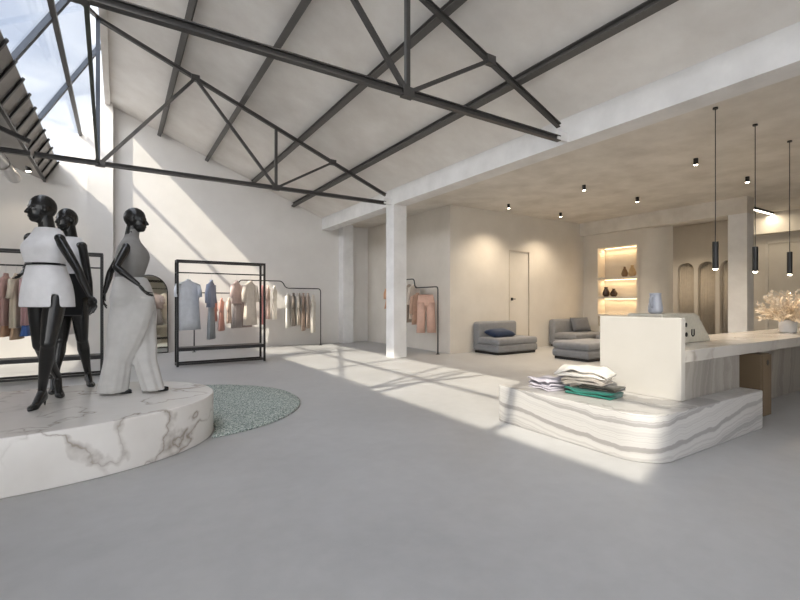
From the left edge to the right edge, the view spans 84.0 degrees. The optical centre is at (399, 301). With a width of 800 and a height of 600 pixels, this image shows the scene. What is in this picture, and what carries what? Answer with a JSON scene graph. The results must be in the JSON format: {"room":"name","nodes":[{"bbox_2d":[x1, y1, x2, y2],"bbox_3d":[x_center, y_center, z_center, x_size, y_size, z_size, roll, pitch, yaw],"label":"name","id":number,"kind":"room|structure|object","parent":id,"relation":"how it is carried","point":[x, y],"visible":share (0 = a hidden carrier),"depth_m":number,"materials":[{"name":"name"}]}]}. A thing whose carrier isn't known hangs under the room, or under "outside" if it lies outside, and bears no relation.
{"room":"clothing store","nodes":[
{"label":"clothing store","id":0,"kind":"room"},
{"bbox_2d":[0,113,40,178],"bbox_3d":[-6.313,-3.935,2.389,5.200,2.230,16.000,0,0,-32],"label":"ceiling","id":1,"kind":"structure","parent":0,"point":[19,162],"depth_m":8.81,"materials":[{"name":"white paint"}]},
{"bbox_2d":[0,125,30,156],"bbox_3d":[-8.415,-3.493,5.200,6.362,2.485,0.084,0,0,-32],"label":"roof truss","id":2,"kind":"object","parent":1,"relation":"attached to","point":[6,150],"visible":1,"depth_m":6.79,"materials":[{"name":"metal"}]},
{"bbox_2d":[0,153,20,182],"bbox_3d":[-4.196,-2.630,3.141,0.260,0.260,14.800,0,0,-32],"label":"ventilation duct","id":3,"kind":"object","parent":2,"relation":"attached to","point":[8,171],"visible":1,"depth_m":8.65,"materials":[{"name":"silver metal"}]},
{"bbox_2d":[0,30,59,181],"bbox_3d":[-3.931,-3.033,3.724,0.353,0.515,15.700,0,0,-32],"label":"ribbed upstand","id":4,"kind":"object","parent":1,"relation":"attached to","point":[17,109],"visible":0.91,"depth_m":7.10,"materials":[{"name":"black metal"}]},
{"bbox_2d":[0,107,367,357],"bbox_3d":[-3.849,-1.815,13.250,24.100,6.230,0.300,0,0,-32],"label":"wall","id":5,"kind":"structure","parent":0,"point":[187,218],"depth_m":12.13,"materials":[{"name":"white paint"}]},
{"bbox_2d":[87,103,112,353],"bbox_3d":[-7.264,-1.765,10.774,0.520,6.130,0.219,0,0,-32],"label":"pilaster","id":6,"kind":"object","parent":5,"relation":"attached to","point":[99,179],"visible":0.59,"depth_m":10.68,"materials":[{"name":"white paint"}]},
{"bbox_2d":[339,225,352,342],"bbox_3d":[-1.728,-0.575,14.210,0.350,3.749,0.349,0,0,-32],"label":"pilaster","id":7,"kind":"object","parent":5,"relation":"attached to","point":[345,233],"visible":0.79,"depth_m":14.07,"materials":[{"name":"white paint"}]},
{"bbox_2d":[0,341,799,599],"bbox_3d":[0.491,1.400,6.411,24.100,0.200,16.700,0,0,-32],"label":"floor","id":8,"kind":"structure","parent":0,"point":[402,478],"depth_m":2.88,"materials":[{"name":"concrete"}]},
{"bbox_2d":[0,248,103,381],"bbox_3d":[-6.008,0.225,7.415,1.760,2.150,0.360,0,0,-32],"label":"clothes rack","id":9,"kind":"object","parent":8,"relation":"on","point":[18,360],"visible":0.62,"depth_m":7.57,"materials":[{"name":"black metal"}]},
{"bbox_2d":[0,353,99,364],"bbox_3d":[-6.008,0.956,7.415,1.680,0.068,0.352,0,0,-32],"label":"shelf","id":10,"kind":"object","parent":9,"relation":"attached to","point":[18,360],"depth_m":7.25,"materials":[{"name":"black metal"}]},
{"bbox_2d":[0,381,213,498],"bbox_3d":[-3.111,1.100,3.844,2.794,0.400,2.065,0,0,-32],"label":"plinth","id":11,"kind":"object","parent":8,"relation":"on","point":[84,434],"visible":0.86,"depth_m":3.46,"materials":[{"name":"white stone"}]},
{"bbox_2d":[12,195,96,411],"bbox_3d":[-3.017,-0.004,3.817,1.056,1.821,0.425,0,0,39],"label":"mannequin","id":12,"kind":"object","parent":11,"relation":"on","point":[46,289],"visible":1,"depth_m":3.71},
{"bbox_2d":[48,208,94,394],"bbox_3d":[-3.368,-0.032,4.546,0.421,1.878,0.601,0,0,-36],"label":"mannequin","id":13,"kind":"object","parent":11,"relation":"on","point":[66,220],"visible":0.56,"depth_m":4.53},
{"bbox_2d":[97,208,168,393],"bbox_3d":[-2.699,-0.018,4.386,0.730,1.849,0.514,0,0,-1],"label":"mannequin","id":14,"kind":"object","parent":11,"relation":"on","point":[131,339],"visible":1,"depth_m":4.33},
{"bbox_2d":[144,275,168,352],"bbox_3d":[-6.271,0.303,11.101,0.884,1.980,0.034,0,-2,-44],"label":"arched mirror","id":15,"kind":"object","parent":8,"relation":"on","point":[160,291],"visible":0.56,"depth_m":11.29,"materials":[{"name":"clear glass"}]},
{"bbox_2d":[175,259,265,366],"bbox_3d":[-3.800,0.225,9.468,1.760,2.150,0.360,0,0,-32],"label":"clothes rack","id":16,"kind":"object","parent":8,"relation":"on","point":[260,345],"visible":1,"depth_m":9.44,"materials":[{"name":"black metal"}]},
{"bbox_2d":[179,343,263,351],"bbox_3d":[-3.800,0.956,9.468,1.680,0.068,0.352,0,0,-32],"label":"shelf","id":17,"kind":"object","parent":16,"relation":"attached to","point":[245,345],"depth_m":9.36,"materials":[{"name":"black metal"}]},
{"bbox_2d":[206,385,299,437],"bbox_3d":[-2.660,1.283,5.657,2.964,0.030,2.387,0,0,13],"label":"rug","id":18,"kind":"object","parent":8,"relation":"on","point":[237,408],"visible":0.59,"depth_m":5.39,"materials":[{"name":"carpet"}]},
{"bbox_2d":[193,280,320,351],"bbox_3d":[-3.868,0.343,12.468,3.590,1.915,0.100,0,0,-32],"label":"rail","id":19,"kind":"object","parent":8,"relation":"on","point":[240,280],"visible":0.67,"depth_m":12.83,"materials":[{"name":"black metal"}]},
{"bbox_2d":[386,204,405,357],"bbox_3d":[-0.088,-0.485,10.562,0.350,3.570,0.350,0,0,-32],"label":"concrete column","id":20,"kind":"structure","parent":8,"relation":"on","point":[395,214],"depth_m":10.42,"materials":[{"name":"white concrete"}]},
{"bbox_2d":[322,22,799,230],"bbox_3d":[1.903,-2.468,7.425,0.350,0.396,15.700,0,0,-32],"label":"concrete beam","id":21,"kind":"structure","parent":20,"relation":"on","point":[772,58],"depth_m":5.61,"materials":[{"name":"white concrete"}]},
{"bbox_2d":[34,16,391,204],"bbox_3d":[-2.949,-3.493,8.669,6.510,2.485,0.084,0,0,-32],"label":"roof truss","id":22,"kind":"object","parent":21,"relation":"attached to","point":[194,78],"visible":0.98,"depth_m":8.22,"materials":[{"name":"dark steel"}]},
{"bbox_2d":[67,0,567,142],"bbox_3d":[-0.372,-3.493,4.608,6.510,2.485,0.084,0,0,-32],"label":"roof truss","id":23,"kind":"object","parent":21,"relation":"attached to","point":[403,89],"visible":1,"depth_m":4.76,"materials":[{"name":"metal"}]},
{"bbox_2d":[84,6,98,161],"bbox_3d":[-3.684,-2.310,5.348,0.035,0.055,4.701,0,0,-33],"label":"rod","id":24,"kind":"object","parent":23,"relation":"attached to","point":[86,9],"visible":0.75,"depth_m":4.39,"materials":[{"name":"black metal"}]},
{"bbox_2d":[406,279,437,353],"bbox_3d":[0.353,0.333,11.985,0.100,1.935,2.300,0,0,-32],"label":"rail","id":25,"kind":"object","parent":8,"relation":"on","point":[406,279],"visible":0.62,"depth_m":11.05,"materials":[{"name":"black metal"}]},
{"bbox_2d":[473,320,536,354],"bbox_3d":[2.729,0.902,11.526,1.420,0.795,0.940,0,0,-32],"label":"lounge sofa","id":26,"kind":"object","parent":8,"relation":"on","point":[482,342],"visible":0.98,"depth_m":11.29,"materials":[{"name":"grey fabric"}]},
{"bbox_2d":[484,328,515,337],"bbox_3d":[2.562,0.800,11.397,0.800,0.232,0.411,0,0,-35],"label":"throw cushion","id":27,"kind":"object","parent":26,"relation":"on","point":[499,332],"visible":0.91,"depth_m":11.24,"materials":[{"name":"blue fabric"}]},
{"bbox_2d":[479,335,536,345],"bbox_3d":[2.782,0.978,11.442,1.420,0.175,0.740,0,0,-32],"label":"seat cushion","id":28,"kind":"object","parent":26,"relation":"on","point":[484,340],"depth_m":11.14,"materials":[{"name":"grey fabric"}]},
{"bbox_2d":[549,319,599,345],"bbox_3d":[5.222,0.902,13.085,1.420,0.795,0.940,0,0,-32],"label":"lounge sofa","id":29,"kind":"object","parent":8,"relation":"on","point":[559,329],"visible":0.56,"depth_m":12.97,"materials":[{"name":"grey fabric"}]},
{"bbox_2d":[555,331,599,339],"bbox_3d":[5.275,0.978,13.000,1.420,0.175,0.740,0,0,-32],"label":"seat cushion","id":30,"kind":"object","parent":29,"relation":"on","point":[559,335],"depth_m":12.68,"materials":[{"name":"grey fabric"}]},
{"bbox_2d":[569,317,590,331],"bbox_3d":[5.398,0.670,13.292,0.660,0.417,0.258,0,0,-18],"label":"throw cushion","id":31,"kind":"object","parent":29,"relation":"on","point":[578,324],"visible":1,"depth_m":13.20,"materials":[{"name":"grey fabric"}]},
{"bbox_2d":[552,338,599,361],"bbox_3d":[4.374,1.097,10.296,1.420,0.405,0.960,0,0,-32],"label":"ottoman","id":32,"kind":"object","parent":8,"relation":"on","point":[588,349],"visible":0.69,"depth_m":9.82,"materials":[{"name":"grey fabric"}]},
{"bbox_2d":[553,338,599,350],"bbox_3d":[4.374,0.983,10.296,1.420,0.175,0.960,0,0,-32],"label":"seat cushion","id":33,"kind":"object","parent":32,"relation":"on","point":[588,344],"depth_m":9.92,"materials":[{"name":"grey fabric"}]},
{"bbox_2d":[499,381,762,462],"bbox_3d":[2.406,1.105,4.737,2.100,0.390,1.700,0,0,-32],"label":"display platform","id":34,"kind":"object","parent":8,"relation":"on","point":[632,426],"visible":0.74,"depth_m":3.98,"materials":[{"name":"stone"}]},
{"bbox_2d":[528,375,569,391],"bbox_3d":[1.569,0.838,4.704,0.314,0.142,0.335,0,0,-22],"label":"folded clothes","id":35,"kind":"object","parent":34,"relation":"on","point":[548,383],"visible":0.92,"depth_m":4.60,"materials":[{"name":"white fabric"}]},
{"bbox_2d":[564,385,623,399],"bbox_3d":[1.894,0.875,4.353,0.293,0.069,0.468,0,0,-39],"label":"shirt","id":36,"kind":"object","parent":34,"relation":"on","point":[574,389],"visible":0.86,"depth_m":4.24,"materials":[{"name":"teal fabric"}]},
{"bbox_2d":[579,384,625,392],"bbox_3d":[1.963,0.820,4.326,0.249,0.054,0.360,0,0,-39],"label":"jumper","id":37,"kind":"object","parent":36,"relation":"on","point":[607,388],"visible":0.77,"depth_m":4.23,"materials":[{"name":"grey fabric"}]},
{"bbox_2d":[561,376,612,385],"bbox_3d":[1.874,0.771,4.460,0.407,0.065,0.334,0,0,45],"label":"shirt","id":38,"kind":"object","parent":37,"relation":"on","point":[590,381],"visible":0.66,"depth_m":4.34,"materials":[{"name":"beige fabric"}]},
{"bbox_2d":[554,364,615,379],"bbox_3d":[1.871,0.689,4.504,0.513,0.110,0.369,0,0,39],"label":"shirt","id":39,"kind":"object","parent":38,"relation":"on","point":[583,371],"visible":1,"depth_m":4.39,"materials":[{"name":"beige fabric"}]},
{"bbox_2d":[600,316,799,400],"bbox_3d":[4.854,0.724,6.012,5.960,1.153,0.850,0,0,-32],"label":"reception desk","id":40,"kind":"object","parent":8,"relation":"on","point":[649,356],"depth_m":4.46,"materials":[{"name":"stone"}]},
{"bbox_2d":[628,313,709,342],"bbox_3d":[3.061,0.287,5.027,1.056,0.325,0.392,0,0,-32],"label":"cash register","id":41,"kind":"object","parent":40,"relation":"on","point":[695,331],"visible":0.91,"depth_m":4.90,"materials":[{"name":"beige plastic"}]},
{"bbox_2d":[648,293,662,313],"bbox_3d":[2.773,0.014,4.848,0.174,0.222,0.148,0,0,2],"label":"vase","id":42,"kind":"object","parent":41,"relation":"on","point":[655,306],"visible":0.99,"depth_m":4.79,"materials":[{"name":"blue ceramic"}]},
{"bbox_2d":[685,327,799,362],"bbox_3d":[4.885,0.507,6.038,5.880,0.115,0.840,0,0,-32],"label":"countertop","id":43,"kind":"structure","parent":40,"relation":"on","point":[736,343],"depth_m":5.06,"materials":[{"name":"stone"}]},
{"bbox_2d":[754,289,799,332],"bbox_3d":[5.691,0.113,6.504,0.836,0.675,0.819,0,0,-32],"label":"potted plant","id":44,"kind":"object","parent":40,"relation":"on","point":[788,316],"visible":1,"depth_m":6.46,"materials":[{"name":"beige plant"}]},
{"bbox_2d":[728,213,753,332],"bbox_3d":[8.049,-0.380,10.497,0.360,3.360,0.380,0,0,-32],"label":"concrete column","id":45,"kind":"structure","parent":8,"relation":"on","point":[740,226],"depth_m":10.37,"materials":[{"name":"beige concrete"}]},
{"bbox_2d":[739,352,770,416],"bbox_3d":[4.016,0.945,5.318,0.240,0.710,0.623,0,0,-32],"label":"wooden pedestal","id":46,"kind":"object","parent":8,"relation":"on","point":[754,368],"visible":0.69,"depth_m":5.07,"materials":[{"name":"brown wood"}]},
{"bbox_2d":[368,206,444,352],"bbox_3d":[0.121,-0.575,13.134,0.200,3.750,4.150,0,0,-32],"label":"wall","id":47,"kind":"structure","parent":0,"point":[425,231],"depth_m":12.33,"materials":[{"name":"paint"}]},
{"bbox_2d":[107,0,799,217],"bbox_3d":[-0.567,-3.773,6.036,6.010,2.554,16.000,0,0,-32],"label":"ceiling","id":48,"kind":"structure","parent":0,"point":[521,34],"depth_m":6.68,"materials":[{"name":"paint"}]},
{"bbox_2d":[98,8,109,104],"bbox_3d":[-2.995,-4.835,4.317,0.110,0.110,15.700,0,0,-32],"label":"ridge beam","id":49,"kind":"structure","parent":48,"relation":"attached to","point":[102,12],"depth_m":8.62,"materials":[{"name":"concrete"}]},
{"bbox_2d":[157,0,197,136],"bbox_3d":[-2.034,-4.362,4.921,0.128,0.145,15.690,0,0,-32],"label":"roof beam","id":50,"kind":"structure","parent":48,"relation":"attached to","point":[191,7],"depth_m":7.94,"materials":[{"name":"grey metal"}]},
{"bbox_2d":[205,0,311,161],"bbox_3d":[-1.071,-3.906,5.532,0.128,0.145,15.690,0,0,-32],"label":"roof beam","id":51,"kind":"structure","parent":48,"relation":"attached to","point":[302,6],"depth_m":7.37,"materials":[{"name":"grey metal"}]},
{"bbox_2d":[251,0,466,182],"bbox_3d":[-0.058,-3.426,6.175,0.128,0.145,15.690,0,0,-32],"label":"roof beam","id":52,"kind":"structure","parent":48,"relation":"attached to","point":[450,6],"depth_m":6.65,"materials":[{"name":"grey metal"}]},
{"bbox_2d":[291,0,678,206],"bbox_3d":[0.972,-2.938,6.829,0.128,0.145,15.690,0,0,-32],"label":"beam","id":53,"kind":"structure","parent":48,"relation":"attached to","point":[648,8],"depth_m":5.64,"materials":[{"name":"grey metal"}]},
{"bbox_2d":[445,205,582,353],"bbox_3d":[4.942,-0.575,13.618,8.860,3.750,0.200,0,0,-32],"label":"wall","id":54,"kind":"structure","parent":0,"point":[478,242],"depth_m":12.08,"materials":[{"name":"paint"}]},
{"bbox_2d":[509,250,529,335],"bbox_3d":[3.349,-0.068,12.489,0.810,2.735,0.120,0,0,-32],"label":"door","id":55,"kind":"structure","parent":54,"relation":"in","point":[519,261],"depth_m":12.54,"materials":[{"name":"paint"}]},
{"bbox_2d":[351,75,799,228],"bbox_3d":[6.242,-2.600,10.357,10.160,0.300,16.000,0,0,-32],"label":"ceiling","id":56,"kind":"structure","parent":0,"point":[653,163],"depth_m":8.34,"materials":[{"name":"paint"}]},
{"bbox_2d":[580,196,753,236],"bbox_3d":[6.983,-2.256,12.195,0.380,0.389,4.390,0,0,-32],"label":"beam","id":57,"kind":"structure","parent":56,"relation":"attached to","point":[701,212],"depth_m":11.62,"materials":[{"name":"concrete"}]},
{"bbox_2d":[712,107,718,269],"bbox_3d":[3.977,-1.425,5.603,0.066,2.050,0.066,0,0,-32],"label":"pendant lamp","id":58,"kind":"object","parent":56,"relation":"hanging from","point":[715,245],"visible":1,"depth_m":5.59,"materials":[{"name":"black metal"}]},
{"bbox_2d":[752,124,757,272],"bbox_3d":[4.899,-1.425,6.129,0.066,2.050,0.066,0,0,-32],"label":"pendant lamp","id":59,"kind":"object","parent":56,"relation":"hanging from","point":[754,249],"visible":1,"depth_m":6.12,"materials":[{"name":"black metal"}]},
{"bbox_2d":[754,207,773,214],"bbox_3d":[9.671,-2.416,11.822,1.300,0.068,0.080,0,0,-32],"label":"lamp","id":60,"kind":"object","parent":56,"relation":"attached to","point":[757,208],"visible":0.71,"depth_m":11.78,"materials":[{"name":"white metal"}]},
{"bbox_2d":[787,140,792,275],"bbox_3d":[5.923,-1.425,6.755,0.066,2.050,0.066,0,0,-32],"label":"pendant lamp","id":61,"kind":"object","parent":56,"relation":"hanging from","point":[789,254],"visible":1,"depth_m":6.75,"materials":[{"name":"black metal"}]},
{"bbox_2d":[583,226,672,331],"bbox_3d":[6.692,-0.575,13.195,0.600,3.750,2.390,0,0,-32],"label":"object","id":62,"kind":"object","parent":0,"point":[650,250],"visible":0.55,"depth_m":13.14,"materials":[{"name":"paint"}]},
{"bbox_2d":[602,287,609,296],"bbox_3d":[6.281,-0.310,13.544,0.200,0.300,0.200,0,0,-32],"label":"vase","id":63,"kind":"object","parent":62,"relation":"on","point":[605,293],"visible":1,"depth_m":13.48,"materials":[{"name":"ceramic"}]},
{"bbox_2d":[598,314,627,315],"bbox_3d":[6.549,0.400,13.223,0.370,0.060,1.210,0,0,-32],"label":"shelf","id":64,"kind":"object","parent":62,"relation":"attached to","point":[598,314],"depth_m":13.22,"materials":[{"name":"paint"}]},
{"bbox_2d":[610,289,617,296],"bbox_3d":[6.415,-0.280,13.333,0.210,0.240,0.210,0,0,-32],"label":"vase","id":65,"kind":"object","parent":62,"relation":"on","point":[613,293],"visible":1,"depth_m":13.27,"materials":[{"name":"ceramic"}]},
{"bbox_2d":[598,296,635,298],"bbox_3d":[6.549,-0.130,13.223,0.370,0.060,1.210,0,0,-32],"label":"shelf","id":66,"kind":"object","parent":62,"relation":"attached to","point":[599,297],"depth_m":13.15,"materials":[{"name":"paint"}]},
{"bbox_2d":[598,276,635,279],"bbox_3d":[6.549,-0.710,13.223,0.370,0.060,1.210,0,0,-32],"label":"shelf","id":67,"kind":"object","parent":62,"relation":"attached to","point":[599,277],"depth_m":13.28,"materials":[{"name":"paint"}]},
{"bbox_2d":[621,267,627,276],"bbox_3d":[6.585,-0.882,13.026,0.180,0.300,0.180,0,0,-32],"label":"vase","id":68,"kind":"object","parent":62,"relation":"on","point":[624,273],"visible":0.95,"depth_m":12.97,"materials":[{"name":"brown ceramic"}]},
{"bbox_2d":[628,265,635,275],"bbox_3d":[6.712,-0.897,12.846,0.210,0.330,0.210,0,0,-32],"label":"vase","id":69,"kind":"object","parent":62,"relation":"on","point":[632,272],"visible":0.95,"depth_m":12.79,"materials":[{"name":"beige ceramic"}]},
{"bbox_2d":[673,220,799,333],"bbox_3d":[11.448,-0.575,10.907,0.220,3.750,11.350,0,0,-32],"label":"wall","id":70,"kind":"structure","parent":0,"point":[692,244],"depth_m":13.70,"materials":[{"name":"paint"}]},
{"bbox_2d":[680,263,693,312],"bbox_3d":[9.288,-0.060,14.355,0.066,2.680,0.588,0,0,-32],"label":"curtain","id":71,"kind":"object","parent":70,"relation":"hanging from","point":[686,270],"visible":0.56,"depth_m":14.36,"materials":[{"name":"fabric"}]},
{"bbox_2d":[700,262,714,334],"bbox_3d":[9.617,-0.060,13.850,0.065,2.680,0.582,0,0,-32],"label":"curtain","id":72,"kind":"object","parent":70,"relation":"hanging from","point":[707,274],"visible":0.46,"depth_m":13.87,"materials":[{"name":"fabric"}]},
{"bbox_2d":[722,261,727,332],"bbox_3d":[9.938,-0.060,13.343,0.065,2.680,0.582,0,0,-32],"label":"curtain","id":73,"kind":"object","parent":70,"relation":"hanging from","point":[725,265],"visible":0.2,"depth_m":13.47,"materials":[{"name":"fabric"}]},
{"bbox_2d":[754,209,799,235],"bbox_3d":[12.059,-2.170,9.459,0.300,0.560,8.250,0,0,-32],"label":"bulkhead","id":74,"kind":"object","parent":70,"relation":"attached to","point":[766,224],"depth_m":12.05,"materials":[{"name":"paint"}]},
{"bbox_2d":[765,239,799,329],"bbox_3d":[10.504,-0.195,12.161,0.070,2.990,0.800,0,0,-32],"label":"door","id":75,"kind":"structure","parent":70,"relation":"in","point":[777,279],"depth_m":12.22,"materials":[{"name":"painted wood"}]},
{"label":"hanger","id":76,"kind":"object","parent":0,"visible":0},
{"bbox_2d":[230,280,241,327],"bbox_3d":[-3.542,0.044,9.631,0.133,1.022,0.590,0,0,3],"label":"outfit","id":77,"kind":"object","parent":76,"relation":"hanging from","point":[235,288],"visible":0.96,"depth_m":9.53,"materials":[{"name":"fabric"}]},
{"bbox_3d":[-3.297,-0.491,9.787,0.008,0.230,0.332,0,0,15],"label":"hanger","id":78,"kind":"object","parent":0,"visible":0},
{"bbox_2d":[241,281,258,324],"bbox_3d":[-3.298,0.019,9.787,0.130,0.972,0.591,0,0,15],"label":"blouse","id":79,"kind":"object","parent":78,"relation":"hanging from","point":[250,295],"visible":1,"depth_m":9.70,"materials":[{"name":"fabric"}]},
{"label":"hanger","id":80,"kind":"object","parent":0,"visible":0},
{"bbox_2d":[214,302,217,321],"bbox_3d":[-4.929,0.204,11.796,0.130,0.622,0.571,0,0,-11],"label":"blouse","id":81,"kind":"object","parent":80,"relation":"hanging from","point":[215,307],"visible":0.2,"depth_m":11.75,"materials":[{"name":"fabric"}]},
{"label":"hanger","id":82,"kind":"object","parent":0,"visible":0},
{"bbox_2d":[266,285,269,318],"bbox_3d":[-3.727,0.004,12.557,0.127,0.942,0.590,0,0,-11],"label":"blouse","id":83,"kind":"object","parent":82,"relation":"hanging from","point":[267,289],"visible":0.94,"depth_m":12.38,"materials":[{"name":"fabric"}]},
{"label":"hanger","id":84,"kind":"object","parent":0,"visible":0},
{"bbox_2d":[297,293,300,324],"bbox_3d":[-2.969,0.204,13.039,0.128,0.942,0.590,0,0,-8],"label":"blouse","id":85,"kind":"object","parent":84,"relation":"hanging from","point":[298,296],"visible":0.98,"depth_m":12.86,"materials":[{"name":"fabric"}]},
{"label":"hanger","id":86,"kind":"object","parent":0,"visible":0},
{"bbox_2d":[0,273,10,336],"bbox_3d":[-6.370,0.044,7.185,0.130,1.022,0.590,0,0,-25],"label":"outfit","id":87,"kind":"object","parent":86,"relation":"hanging from","point":[4,302],"visible":0.75,"depth_m":7.04,"materials":[{"name":"fabric"}]},
{"label":"hanger","id":88,"kind":"object","parent":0,"visible":0},
{"bbox_2d":[5,273,24,339],"bbox_3d":[-6.263,0.069,7.253,0.130,1.072,0.590,0,0,-23],"label":"outfit","id":89,"kind":"object","parent":88,"relation":"hanging from","point":[12,284],"visible":0.64,"depth_m":7.11,"materials":[{"name":"fabric"}]},
{"label":"hanger","id":90,"kind":"object","parent":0,"visible":0},
{"bbox_2d":[18,279,30,336],"bbox_3d":[-6.154,0.044,7.323,0.130,1.022,0.590,0,0,-25],"label":"outfit","id":91,"kind":"object","parent":90,"relation":"hanging from","point":[24,322],"visible":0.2,"depth_m":7.17,"materials":[{"name":"fabric"}]},
{"label":"hanger","id":92,"kind":"object","parent":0,"visible":0},
{"bbox_2d":[218,298,224,330],"bbox_3d":[-4.776,0.329,11.893,0.130,0.872,0.614,0,0,-11],"label":"dress","id":93,"kind":"object","parent":92,"relation":"hanging from","point":[221,324],"visible":1,"depth_m":11.75,"materials":[{"name":"fabric"}]},
{"label":"hanger","id":94,"kind":"object","parent":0,"visible":0},
{"bbox_2d":[240,285,251,327],"bbox_3d":[-4.288,0.114,12.195,0.130,1.162,0.630,0,0,23],"label":"dress","id":95,"kind":"object","parent":94,"relation":"hanging from","point":[242,304],"visible":0.16,"depth_m":12.09,"materials":[{"name":"fabric"}]},
{"label":"hanger","id":96,"kind":"object","parent":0,"visible":0},
{"bbox_2d":[262,285,262,324],"bbox_3d":[-3.868,0.079,12.490,0.132,1.092,0.646,0,0,-11],"label":"dress","id":97,"kind":"object","parent":96,"relation":"hanging from","point":[262,285],"visible":0.27,"depth_m":12.29,"materials":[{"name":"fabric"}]},
{"label":"hanger","id":98,"kind":"object","parent":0,"visible":0},
{"bbox_2d":[301,293,305,330],"bbox_3d":[-2.854,0.284,13.111,0.126,1.102,0.650,0,0,-8],"label":"hanging garment","id":99,"kind":"object","parent":98,"relation":"hanging from","point":[303,319],"visible":1,"depth_m":12.92,"materials":[{"name":"fabric"}]},
{"bbox_3d":[0.251,-0.511,12.145,0.332,0.230,0.008,0,0,-44],"label":"hanger","id":100,"kind":"object","parent":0,"visible":0},
{"bbox_2d":[406,284,411,322],"bbox_3d":[0.247,0.034,12.144,0.659,1.042,0.131,0,0,-44],"label":"dress","id":101,"kind":"object","parent":100,"relation":"hanging from","point":[408,285],"visible":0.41,"depth_m":12.03,"materials":[{"name":"fabric"}]},
{"label":"hanger","id":102,"kind":"object","parent":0,"visible":0},
{"bbox_2d":[69,322,74,334],"bbox_3d":[-5.691,0.044,7.638,0.127,1.022,0.649,0,0,-20],"label":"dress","id":103,"kind":"object","parent":102,"relation":"hanging from","point":[71,327],"visible":0.02,"depth_m":7.60,"materials":[{"name":"fabric"}]},
{"label":"hanger","id":104,"kind":"object","parent":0,"visible":0},
{"bbox_2d":[205,280,216,339],"bbox_3d":[-3.971,0.154,9.358,0.130,1.242,0.610,0,0,-8],"label":"outfit","id":105,"kind":"object","parent":104,"relation":"hanging from","point":[210,291],"visible":1,"depth_m":9.21,"materials":[{"name":"fabric"}]},
{"label":"hanger","id":106,"kind":"object","parent":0,"visible":0},
{"bbox_2d":[291,293,295,325],"bbox_3d":[-3.106,0.214,12.953,0.126,0.962,0.590,0,0,-8],"label":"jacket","id":107,"kind":"object","parent":106,"relation":"hanging from","point":[293,297],"visible":1,"depth_m":12.79,"materials":[{"name":"fabric"}]},
{"label":"hanger","id":108,"kind":"object","parent":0,"visible":0},
{"bbox_2d":[305,293,309,327],"bbox_3d":[-2.736,0.249,13.189,0.128,1.032,0.590,0,0,-5],"label":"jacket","id":109,"kind":"object","parent":108,"relation":"hanging from","point":[307,296],"visible":1,"depth_m":13.00,"materials":[{"name":"fabric"}]},
{"label":"hanger","id":110,"kind":"object","parent":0,"visible":0},
{"bbox_2d":[409,293,418,324],"bbox_3d":[0.466,0.174,11.807,0.610,0.842,0.129,0,0,-44],"label":"jacket","id":111,"kind":"object","parent":110,"relation":"hanging from","point":[413,299],"visible":0.61,"depth_m":11.67,"materials":[{"name":"fabric"}]},
{"label":"hanger","id":112,"kind":"object","parent":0,"visible":0},
{"bbox_2d":[174,279,201,330],"bbox_3d":[-4.343,0.054,9.122,0.129,1.042,0.645,0,0,29],"label":"shirt","id":113,"kind":"object","parent":112,"relation":"hanging from","point":[190,292],"visible":0.98,"depth_m":9.08,"materials":[{"name":"fabric"}]},
{"label":"hanger","id":114,"kind":"object","parent":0,"visible":0},
{"bbox_2d":[226,298,231,323],"bbox_3d":[-4.622,0.234,11.993,0.132,0.682,0.571,0,0,-11],"label":"shirt","id":115,"kind":"object","parent":114,"relation":"hanging from","point":[228,303],"visible":0.98,"depth_m":11.86,"materials":[{"name":"fabric"}]},
{"label":"hanger","id":116,"kind":"object","parent":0,"visible":0},
{"bbox_2d":[271,286,276,319],"bbox_3d":[-3.576,0.014,12.653,0.128,0.962,0.590,0,0,-5],"label":"shirt","id":117,"kind":"object","parent":116,"relation":"hanging from","point":[274,290],"visible":1,"depth_m":12.52,"materials":[{"name":"fabric"}]},
{"bbox_3d":[-3.239,-0.291,12.868,0.008,0.230,0.332,0,0,0],"label":"hanger","id":118,"kind":"object","parent":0,"visible":0},
{"bbox_2d":[285,293,291,327],"bbox_3d":[-3.237,0.234,12.868,0.128,1.002,0.590,0,0,0],"label":"shirt","id":119,"kind":"object","parent":118,"relation":"hanging from","point":[288,301],"visible":0.98,"depth_m":12.75,"materials":[{"name":"fabric"}]},
{"label":"hanger","id":120,"kind":"object","parent":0,"visible":0},
{"bbox_2d":[407,284,419,318],"bbox_3d":[0.370,-0.016,11.959,0.126,0.942,0.591,0,0,38],"label":"shirt","id":121,"kind":"object","parent":120,"relation":"hanging from","point":[412,290],"visible":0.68,"depth_m":11.81,"materials":[{"name":"fabric"}]},
{"bbox_3d":[-2.597,-0.291,13.275,0.008,0.230,0.332,0,0,0],"label":"hanger","id":122,"kind":"object","parent":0,"visible":0},
{"bbox_2d":[310,295,315,332],"bbox_3d":[-2.598,0.345,13.276,0.120,1.120,0.423,0,0,0],"label":"trousers","id":123,"kind":"object","parent":122,"relation":"hanging from","point":[312,303],"visible":0.99,"depth_m":13.11,"materials":[{"name":"fabric"}]},
{"label":"hanger","id":124,"kind":"object","parent":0,"visible":0},
{"bbox_2d":[416,294,435,332],"bbox_3d":[0.676,0.300,11.479,0.520,0.990,0.126,0,0,-4],"label":"trousers","id":125,"kind":"object","parent":124,"relation":"hanging from","point":[425,302],"visible":1,"depth_m":11.44,"materials":[{"name":"fabric"}]},
{"bbox_3d":[0.207,-4.140,-1.764,1.040,1.760,2.000,0,0,-32],"label":"ceiling","id":126,"kind":"structure","parent":0,"visible":0},
{"bbox_2d":[11,0,100,135],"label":"skylight frame","id":127,"kind":"structure","parent":126,"relation":"attached to","point":[56,9],"depth_m":6.95,"materials":[{"name":"grey metal"}]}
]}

